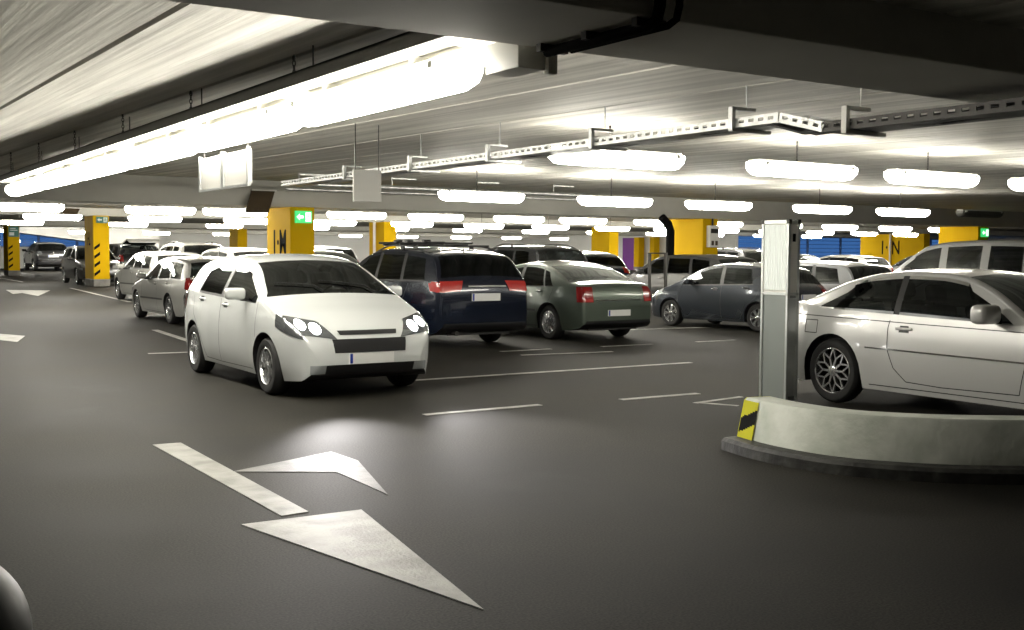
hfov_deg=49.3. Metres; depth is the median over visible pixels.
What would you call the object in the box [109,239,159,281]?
car
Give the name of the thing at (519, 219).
ceiling lamp
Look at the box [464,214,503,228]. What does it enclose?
ceiling lamp
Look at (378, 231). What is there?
column
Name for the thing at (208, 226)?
diffuser
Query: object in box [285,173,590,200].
ceiling pipe
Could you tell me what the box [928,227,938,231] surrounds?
ceiling lamp
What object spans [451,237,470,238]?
diffuser
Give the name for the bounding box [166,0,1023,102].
ceiling beam
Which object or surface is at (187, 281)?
tail light
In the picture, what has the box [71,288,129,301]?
bay line
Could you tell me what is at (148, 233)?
ceiling lamp
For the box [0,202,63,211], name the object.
ceiling lamp
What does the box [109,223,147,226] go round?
diffuser
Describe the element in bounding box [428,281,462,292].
tail light
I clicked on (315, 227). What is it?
ceiling lamp
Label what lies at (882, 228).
ceiling lamp
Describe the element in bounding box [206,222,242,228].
ceiling lamp
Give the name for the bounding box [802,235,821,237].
ceiling lamp
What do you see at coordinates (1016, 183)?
ceiling lamp
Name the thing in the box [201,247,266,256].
car
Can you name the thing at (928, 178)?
diffuser
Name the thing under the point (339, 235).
diffuser
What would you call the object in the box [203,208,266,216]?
ceiling lamp
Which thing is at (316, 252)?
car
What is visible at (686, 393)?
bay line
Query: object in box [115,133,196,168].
ceiling lamp
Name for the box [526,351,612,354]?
bay line
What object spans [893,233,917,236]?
diffuser
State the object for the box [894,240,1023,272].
van
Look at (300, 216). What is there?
exit sign
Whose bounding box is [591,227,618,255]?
column
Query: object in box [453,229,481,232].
diffuser
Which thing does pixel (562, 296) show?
car
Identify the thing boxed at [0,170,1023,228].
ceiling beam
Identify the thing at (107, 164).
ceiling lamp
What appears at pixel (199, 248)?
car
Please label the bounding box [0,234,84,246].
window
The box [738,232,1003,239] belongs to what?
wall
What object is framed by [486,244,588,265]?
car
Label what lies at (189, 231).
trim
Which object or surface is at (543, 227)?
diffuser
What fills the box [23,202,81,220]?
ceiling lamp
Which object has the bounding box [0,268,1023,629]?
floor
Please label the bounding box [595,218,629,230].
ceiling lamp
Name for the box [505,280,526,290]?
tail light
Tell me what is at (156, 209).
ceiling lamp
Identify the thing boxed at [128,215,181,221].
ceiling lamp
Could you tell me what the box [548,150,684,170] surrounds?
diffuser
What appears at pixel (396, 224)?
diffuser
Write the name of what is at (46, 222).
trim
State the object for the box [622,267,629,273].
tail light
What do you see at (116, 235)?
trim
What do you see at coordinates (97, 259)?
column
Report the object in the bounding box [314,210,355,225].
ceiling lamp
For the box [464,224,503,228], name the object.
diffuser
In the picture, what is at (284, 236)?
column
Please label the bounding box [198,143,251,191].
hanging sign
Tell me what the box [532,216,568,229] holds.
ceiling lamp
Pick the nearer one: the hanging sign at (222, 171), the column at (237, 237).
the hanging sign at (222, 171)
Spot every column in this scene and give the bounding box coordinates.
[3,225,20,275]
[84,215,109,286]
[229,229,246,247]
[267,207,313,254]
[369,222,395,254]
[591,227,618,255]
[633,237,643,269]
[650,237,659,260]
[670,218,717,254]
[860,234,929,265]
[939,226,987,243]
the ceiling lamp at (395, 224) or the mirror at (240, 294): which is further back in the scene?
the ceiling lamp at (395, 224)
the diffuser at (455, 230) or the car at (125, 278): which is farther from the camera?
the diffuser at (455, 230)
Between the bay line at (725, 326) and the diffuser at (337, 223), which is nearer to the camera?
the bay line at (725, 326)
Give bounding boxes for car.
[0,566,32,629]
[22,242,66,270]
[62,246,121,283]
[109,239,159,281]
[114,251,201,298]
[132,256,224,323]
[159,241,222,254]
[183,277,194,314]
[185,254,428,394]
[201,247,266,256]
[314,246,358,261]
[314,250,359,263]
[358,240,526,341]
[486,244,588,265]
[516,261,650,338]
[580,250,629,274]
[625,254,758,302]
[652,262,826,331]
[717,247,761,261]
[797,268,1023,408]
[800,254,819,259]
[800,260,891,290]
[819,255,892,271]
[892,255,913,271]
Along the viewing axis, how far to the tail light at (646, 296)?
19.27 m
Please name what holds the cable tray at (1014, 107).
hanging from the ceiling
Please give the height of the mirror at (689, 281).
0.129 m
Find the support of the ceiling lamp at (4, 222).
hanging from the ceiling
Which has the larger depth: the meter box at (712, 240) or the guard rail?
the meter box at (712, 240)
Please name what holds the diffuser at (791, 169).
attached to the ceiling lamp at (759, 167)
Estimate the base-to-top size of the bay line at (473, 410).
0.004 m
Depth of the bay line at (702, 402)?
11.25 m
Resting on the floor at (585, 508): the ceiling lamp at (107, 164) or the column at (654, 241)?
the column at (654, 241)
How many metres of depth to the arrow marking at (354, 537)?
5.66 m
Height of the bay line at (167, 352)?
0.004 m
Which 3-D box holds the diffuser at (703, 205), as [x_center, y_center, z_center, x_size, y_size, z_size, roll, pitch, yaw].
[4.669,-2.453,25.155,1.840,0.170,0.290,-2,4,-33]
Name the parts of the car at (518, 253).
roof rail, roof rail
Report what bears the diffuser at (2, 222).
attached to the ceiling lamp at (4, 222)
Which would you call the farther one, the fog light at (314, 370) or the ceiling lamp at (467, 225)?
the ceiling lamp at (467, 225)
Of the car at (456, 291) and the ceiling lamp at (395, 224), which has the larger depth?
the ceiling lamp at (395, 224)
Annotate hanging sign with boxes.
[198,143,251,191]
[353,123,380,201]
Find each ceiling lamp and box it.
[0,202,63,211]
[0,215,43,224]
[5,177,43,195]
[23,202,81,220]
[32,167,78,188]
[68,153,127,180]
[68,230,84,233]
[109,218,147,226]
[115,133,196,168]
[125,205,195,214]
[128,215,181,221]
[143,232,169,234]
[183,103,301,151]
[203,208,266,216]
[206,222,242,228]
[213,233,228,235]
[223,208,266,223]
[287,53,483,126]
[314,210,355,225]
[314,226,328,229]
[327,211,385,218]
[339,234,361,236]
[391,213,432,226]
[396,227,408,230]
[397,235,417,237]
[408,213,462,220]
[438,170,524,202]
[451,236,470,238]
[453,227,481,232]
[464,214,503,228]
[494,215,543,222]
[502,234,520,238]
[522,230,548,233]
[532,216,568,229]
[548,125,684,170]
[550,238,567,239]
[559,217,606,223]
[577,177,652,207]
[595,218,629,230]
[634,219,663,225]
[646,232,665,235]
[654,227,665,231]
[685,183,751,210]
[718,221,742,227]
[719,229,738,232]
[746,141,857,180]
[793,188,851,213]
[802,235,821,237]
[807,231,833,234]
[822,224,857,229]
[851,232,876,235]
[876,192,929,216]
[879,225,911,231]
[884,152,979,187]
[893,226,917,236]
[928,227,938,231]
[955,209,1003,217]
[1008,177,1023,190]
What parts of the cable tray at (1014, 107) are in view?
rail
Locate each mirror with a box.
[117,264,125,268]
[136,273,148,278]
[224,288,248,300]
[387,286,401,295]
[636,268,644,273]
[684,278,693,284]
[901,267,910,270]
[970,304,1000,324]
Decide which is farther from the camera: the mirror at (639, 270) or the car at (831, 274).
the mirror at (639, 270)
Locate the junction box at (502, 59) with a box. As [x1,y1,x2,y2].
[486,42,556,77]
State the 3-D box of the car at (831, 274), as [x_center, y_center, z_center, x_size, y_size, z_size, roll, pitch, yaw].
[6.249,-0.512,24.271,2.056,1.371,4.420,-2,4,-33]
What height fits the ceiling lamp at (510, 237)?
0.569 m
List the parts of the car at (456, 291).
roof rail, roof rail, bumper trim, license plate, tailgate trim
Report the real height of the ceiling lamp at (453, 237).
0.569 m
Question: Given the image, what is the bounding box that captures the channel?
[0,31,494,184]
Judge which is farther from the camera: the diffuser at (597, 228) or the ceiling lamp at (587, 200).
the diffuser at (597, 228)
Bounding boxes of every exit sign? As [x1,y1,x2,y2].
[96,216,107,222]
[295,211,311,222]
[981,228,988,236]
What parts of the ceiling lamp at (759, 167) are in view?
chain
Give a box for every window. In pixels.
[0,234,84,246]
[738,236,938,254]
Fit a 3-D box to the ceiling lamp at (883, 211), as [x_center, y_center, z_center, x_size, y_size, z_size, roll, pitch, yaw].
[10.050,-2.837,28.606,1.840,0.612,0.300,-2,4,-33]
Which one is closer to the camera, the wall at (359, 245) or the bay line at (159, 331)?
the bay line at (159, 331)
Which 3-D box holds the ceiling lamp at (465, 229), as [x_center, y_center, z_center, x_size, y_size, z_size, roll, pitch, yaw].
[-2.591,-5.086,64.765,1.840,0.569,0.300,-2,4,-33]
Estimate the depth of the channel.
8.35 m
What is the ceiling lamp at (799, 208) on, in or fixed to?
hanging from the ceiling
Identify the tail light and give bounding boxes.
[184,278,191,289]
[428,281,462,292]
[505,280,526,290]
[576,287,593,302]
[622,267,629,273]
[642,286,650,300]
[818,285,826,292]
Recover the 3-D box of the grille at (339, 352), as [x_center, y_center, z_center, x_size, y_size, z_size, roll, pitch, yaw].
[-1.468,0.381,11.444,1.182,0.458,0.113,-2,4,-33]
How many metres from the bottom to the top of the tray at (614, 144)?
0.008 m
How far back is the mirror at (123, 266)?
33.12 m
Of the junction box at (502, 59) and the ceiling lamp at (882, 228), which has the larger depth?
the ceiling lamp at (882, 228)
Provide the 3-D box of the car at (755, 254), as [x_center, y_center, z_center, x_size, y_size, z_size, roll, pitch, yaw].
[8.011,-1.722,42.730,2.267,1.748,4.522,-2,4,-33]
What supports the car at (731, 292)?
on the floor at (585, 508)
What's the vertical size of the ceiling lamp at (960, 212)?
0.205 m
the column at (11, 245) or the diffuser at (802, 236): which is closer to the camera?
the column at (11, 245)
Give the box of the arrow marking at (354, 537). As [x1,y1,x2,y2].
[241,509,483,609]
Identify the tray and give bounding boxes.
[281,85,1023,186]
[283,122,783,186]
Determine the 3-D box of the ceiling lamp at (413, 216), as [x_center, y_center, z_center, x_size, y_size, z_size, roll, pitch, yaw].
[-2.364,-3.318,34.745,1.840,0.749,0.300,-2,4,-33]
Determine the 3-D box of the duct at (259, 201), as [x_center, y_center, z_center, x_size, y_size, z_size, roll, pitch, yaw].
[-6.128,-2.771,27.164,0.900,0.580,0.380,-2,4,-33]
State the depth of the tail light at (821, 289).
21.71 m
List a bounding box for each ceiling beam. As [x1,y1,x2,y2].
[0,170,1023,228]
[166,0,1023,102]
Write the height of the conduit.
0.328 m
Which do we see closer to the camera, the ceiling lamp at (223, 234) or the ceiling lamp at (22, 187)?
the ceiling lamp at (22, 187)
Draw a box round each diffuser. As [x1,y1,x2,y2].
[0,221,43,224]
[23,214,81,220]
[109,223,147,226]
[206,225,242,228]
[223,219,266,223]
[314,221,355,225]
[339,235,361,236]
[391,222,432,226]
[397,236,417,237]
[438,191,524,202]
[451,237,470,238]
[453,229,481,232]
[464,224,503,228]
[502,237,520,238]
[532,225,568,229]
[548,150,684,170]
[577,197,652,207]
[595,227,629,230]
[685,201,751,210]
[746,161,857,180]
[793,205,851,213]
[802,236,821,237]
[876,209,929,216]
[884,171,979,187]
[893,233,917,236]
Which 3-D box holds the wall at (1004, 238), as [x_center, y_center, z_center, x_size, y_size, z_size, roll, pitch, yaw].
[68.200,-4.332,78.932,0.300,3.600,73.000,-2,4,-33]
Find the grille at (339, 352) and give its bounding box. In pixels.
[315,328,421,376]
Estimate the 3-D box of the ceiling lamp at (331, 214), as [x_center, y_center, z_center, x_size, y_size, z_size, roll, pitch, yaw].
[-4.634,-3.249,33.284,1.840,0.749,0.300,-2,4,-33]
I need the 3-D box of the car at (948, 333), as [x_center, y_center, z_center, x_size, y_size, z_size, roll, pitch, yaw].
[4.593,0.245,10.625,2.219,1.362,4.367,-2,4,-33]
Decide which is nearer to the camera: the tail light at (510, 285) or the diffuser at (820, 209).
the tail light at (510, 285)
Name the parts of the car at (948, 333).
door handle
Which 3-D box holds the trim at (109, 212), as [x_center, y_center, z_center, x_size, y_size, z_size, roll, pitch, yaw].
[11.817,-5.281,65.475,109.000,0.521,1.000,-2,4,-33]
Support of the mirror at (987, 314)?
attached to the car at (948, 333)
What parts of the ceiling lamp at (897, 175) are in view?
chain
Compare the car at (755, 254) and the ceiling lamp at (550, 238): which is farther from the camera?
the ceiling lamp at (550, 238)
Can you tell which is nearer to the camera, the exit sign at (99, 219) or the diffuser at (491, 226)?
the exit sign at (99, 219)
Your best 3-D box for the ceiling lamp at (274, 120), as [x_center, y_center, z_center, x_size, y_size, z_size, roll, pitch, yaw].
[-2.378,-1.603,9.716,0.300,0.205,2.480,-2,4,-33]
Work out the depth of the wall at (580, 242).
102.75 m
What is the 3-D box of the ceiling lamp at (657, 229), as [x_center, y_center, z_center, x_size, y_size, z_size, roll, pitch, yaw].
[7.516,-4.303,52.984,1.840,0.713,0.300,-2,4,-33]
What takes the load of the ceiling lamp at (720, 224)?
hanging from the ceiling
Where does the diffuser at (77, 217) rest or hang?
attached to the ceiling lamp at (29, 216)
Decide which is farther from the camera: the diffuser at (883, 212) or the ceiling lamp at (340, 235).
the ceiling lamp at (340, 235)
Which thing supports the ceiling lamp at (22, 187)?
attached to the channel
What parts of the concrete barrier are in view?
hazard panel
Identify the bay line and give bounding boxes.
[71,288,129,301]
[148,352,187,353]
[153,330,185,340]
[415,362,691,380]
[423,404,541,415]
[500,349,546,351]
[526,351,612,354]
[600,344,651,346]
[606,326,742,330]
[620,393,699,399]
[693,396,740,405]
[696,340,730,341]
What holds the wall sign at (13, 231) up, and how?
attached to the column at (11, 245)
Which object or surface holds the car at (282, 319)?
on the floor at (585, 508)
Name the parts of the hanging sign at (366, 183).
panel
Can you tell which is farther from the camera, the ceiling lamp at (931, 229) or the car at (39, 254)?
the car at (39, 254)
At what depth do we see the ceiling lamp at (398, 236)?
91.60 m
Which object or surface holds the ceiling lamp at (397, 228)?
hanging from the ceiling
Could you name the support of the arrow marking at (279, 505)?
on the floor at (585, 508)
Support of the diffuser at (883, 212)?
attached to the ceiling lamp at (883, 211)
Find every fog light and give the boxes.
[310,366,326,374]
[413,360,425,368]
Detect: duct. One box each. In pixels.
[62,207,79,213]
[245,189,276,212]
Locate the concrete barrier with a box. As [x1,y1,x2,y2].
[721,396,1023,484]
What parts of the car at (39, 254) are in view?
bumper trim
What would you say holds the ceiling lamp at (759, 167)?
hanging from the ceiling
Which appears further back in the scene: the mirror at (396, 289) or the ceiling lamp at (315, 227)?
the ceiling lamp at (315, 227)
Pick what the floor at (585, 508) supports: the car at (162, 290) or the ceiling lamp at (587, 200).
the car at (162, 290)
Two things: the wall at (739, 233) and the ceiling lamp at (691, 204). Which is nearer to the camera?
the ceiling lamp at (691, 204)
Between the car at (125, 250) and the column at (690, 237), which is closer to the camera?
the column at (690, 237)
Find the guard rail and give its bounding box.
[648,253,667,293]
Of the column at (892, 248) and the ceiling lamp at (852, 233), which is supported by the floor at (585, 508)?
the column at (892, 248)
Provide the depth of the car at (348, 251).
42.75 m
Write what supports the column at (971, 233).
on the floor at (585, 508)
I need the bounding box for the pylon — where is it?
[759,219,800,400]
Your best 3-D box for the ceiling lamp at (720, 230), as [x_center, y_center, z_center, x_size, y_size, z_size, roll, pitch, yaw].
[10.416,-4.391,54.851,1.840,0.713,0.300,-2,4,-33]
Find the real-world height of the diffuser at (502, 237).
0.170 m
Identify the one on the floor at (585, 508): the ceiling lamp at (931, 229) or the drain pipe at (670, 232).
the drain pipe at (670, 232)
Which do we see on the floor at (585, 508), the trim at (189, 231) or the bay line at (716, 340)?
the bay line at (716, 340)
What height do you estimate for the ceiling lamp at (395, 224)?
0.713 m
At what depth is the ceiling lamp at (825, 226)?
44.58 m
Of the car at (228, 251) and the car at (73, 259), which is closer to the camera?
the car at (228, 251)
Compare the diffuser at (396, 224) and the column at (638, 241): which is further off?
the column at (638, 241)
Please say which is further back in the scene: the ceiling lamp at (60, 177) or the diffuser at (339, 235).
the diffuser at (339, 235)
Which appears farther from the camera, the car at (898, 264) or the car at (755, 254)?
the car at (898, 264)
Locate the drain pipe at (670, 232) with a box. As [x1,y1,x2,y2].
[658,214,674,255]
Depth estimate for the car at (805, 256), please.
43.72 m
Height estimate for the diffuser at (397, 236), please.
0.170 m
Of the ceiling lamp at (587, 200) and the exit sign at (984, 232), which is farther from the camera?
the exit sign at (984, 232)
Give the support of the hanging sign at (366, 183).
hanging from the ceiling
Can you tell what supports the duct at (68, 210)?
attached to the ceiling
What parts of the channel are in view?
chain, chain, chain, rod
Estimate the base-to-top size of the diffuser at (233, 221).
0.170 m
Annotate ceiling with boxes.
[0,0,1023,237]
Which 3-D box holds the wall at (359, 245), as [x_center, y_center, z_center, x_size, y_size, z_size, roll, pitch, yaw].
[-30.054,-5.907,97.219,73.000,3.600,0.300,-2,4,-33]
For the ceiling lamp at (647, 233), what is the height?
0.569 m
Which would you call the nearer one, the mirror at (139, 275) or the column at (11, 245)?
the mirror at (139, 275)
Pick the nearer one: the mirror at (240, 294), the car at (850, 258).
the mirror at (240, 294)
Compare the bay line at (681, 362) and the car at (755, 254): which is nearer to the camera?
the bay line at (681, 362)
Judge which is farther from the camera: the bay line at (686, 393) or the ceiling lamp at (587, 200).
the ceiling lamp at (587, 200)
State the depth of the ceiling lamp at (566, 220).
37.68 m
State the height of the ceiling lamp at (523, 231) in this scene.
0.569 m
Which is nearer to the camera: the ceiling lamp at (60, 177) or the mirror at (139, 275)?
the ceiling lamp at (60, 177)
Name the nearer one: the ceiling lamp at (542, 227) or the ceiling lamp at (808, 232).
the ceiling lamp at (542, 227)
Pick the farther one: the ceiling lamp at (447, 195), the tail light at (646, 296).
the ceiling lamp at (447, 195)
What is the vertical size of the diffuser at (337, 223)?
0.170 m
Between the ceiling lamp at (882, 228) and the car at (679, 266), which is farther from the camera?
the ceiling lamp at (882, 228)
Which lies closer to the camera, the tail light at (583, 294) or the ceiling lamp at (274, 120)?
the ceiling lamp at (274, 120)
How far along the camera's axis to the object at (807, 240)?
96.11 m
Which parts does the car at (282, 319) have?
license plate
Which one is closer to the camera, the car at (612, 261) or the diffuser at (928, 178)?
the diffuser at (928, 178)
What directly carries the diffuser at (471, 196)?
attached to the ceiling lamp at (447, 195)
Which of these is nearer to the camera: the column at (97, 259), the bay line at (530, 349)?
the bay line at (530, 349)
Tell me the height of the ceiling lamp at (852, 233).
0.713 m
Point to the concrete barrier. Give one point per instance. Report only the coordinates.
(934, 448)
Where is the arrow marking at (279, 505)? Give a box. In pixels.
[153,443,387,515]
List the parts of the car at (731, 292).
license plate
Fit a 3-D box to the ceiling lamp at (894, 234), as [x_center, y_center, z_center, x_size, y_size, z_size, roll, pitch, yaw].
[22.016,-4.743,62.319,1.840,0.713,0.300,-2,4,-33]
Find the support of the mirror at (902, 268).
attached to the van
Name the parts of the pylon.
ribbed panel, panel, panel, panel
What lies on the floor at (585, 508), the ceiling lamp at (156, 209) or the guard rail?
the guard rail
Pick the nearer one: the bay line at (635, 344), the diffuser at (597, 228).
the bay line at (635, 344)
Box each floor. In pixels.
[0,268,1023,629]
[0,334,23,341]
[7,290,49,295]
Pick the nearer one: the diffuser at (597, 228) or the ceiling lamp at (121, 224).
the diffuser at (597, 228)
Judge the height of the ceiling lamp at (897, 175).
0.472 m
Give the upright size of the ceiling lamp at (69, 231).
0.569 m
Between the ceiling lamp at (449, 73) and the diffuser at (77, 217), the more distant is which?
the diffuser at (77, 217)
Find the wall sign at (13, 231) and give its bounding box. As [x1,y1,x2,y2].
[8,226,18,236]
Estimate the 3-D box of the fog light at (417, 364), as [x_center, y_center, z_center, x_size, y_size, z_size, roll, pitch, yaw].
[-0.969,0.523,11.733,0.161,0.089,0.048,-2,4,-36]
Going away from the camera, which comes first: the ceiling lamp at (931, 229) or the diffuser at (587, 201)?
the diffuser at (587, 201)
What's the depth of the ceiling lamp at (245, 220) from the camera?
41.62 m
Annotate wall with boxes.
[0,233,518,267]
[519,233,737,265]
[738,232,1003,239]
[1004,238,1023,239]
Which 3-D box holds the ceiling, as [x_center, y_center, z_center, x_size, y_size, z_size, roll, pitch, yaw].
[13.583,-5.141,62.690,109.053,0.671,105.000,-2,4,-33]
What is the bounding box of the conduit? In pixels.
[536,0,683,56]
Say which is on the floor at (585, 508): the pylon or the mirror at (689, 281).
the pylon
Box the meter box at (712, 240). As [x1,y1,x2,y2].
[706,219,718,246]
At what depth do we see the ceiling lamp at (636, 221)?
39.23 m
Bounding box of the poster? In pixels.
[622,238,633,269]
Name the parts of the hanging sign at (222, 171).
panel, frame, frame, panel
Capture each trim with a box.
[0,207,1023,235]
[0,220,665,235]
[0,226,158,248]
[159,229,556,238]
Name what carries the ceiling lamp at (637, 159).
hanging from the ceiling

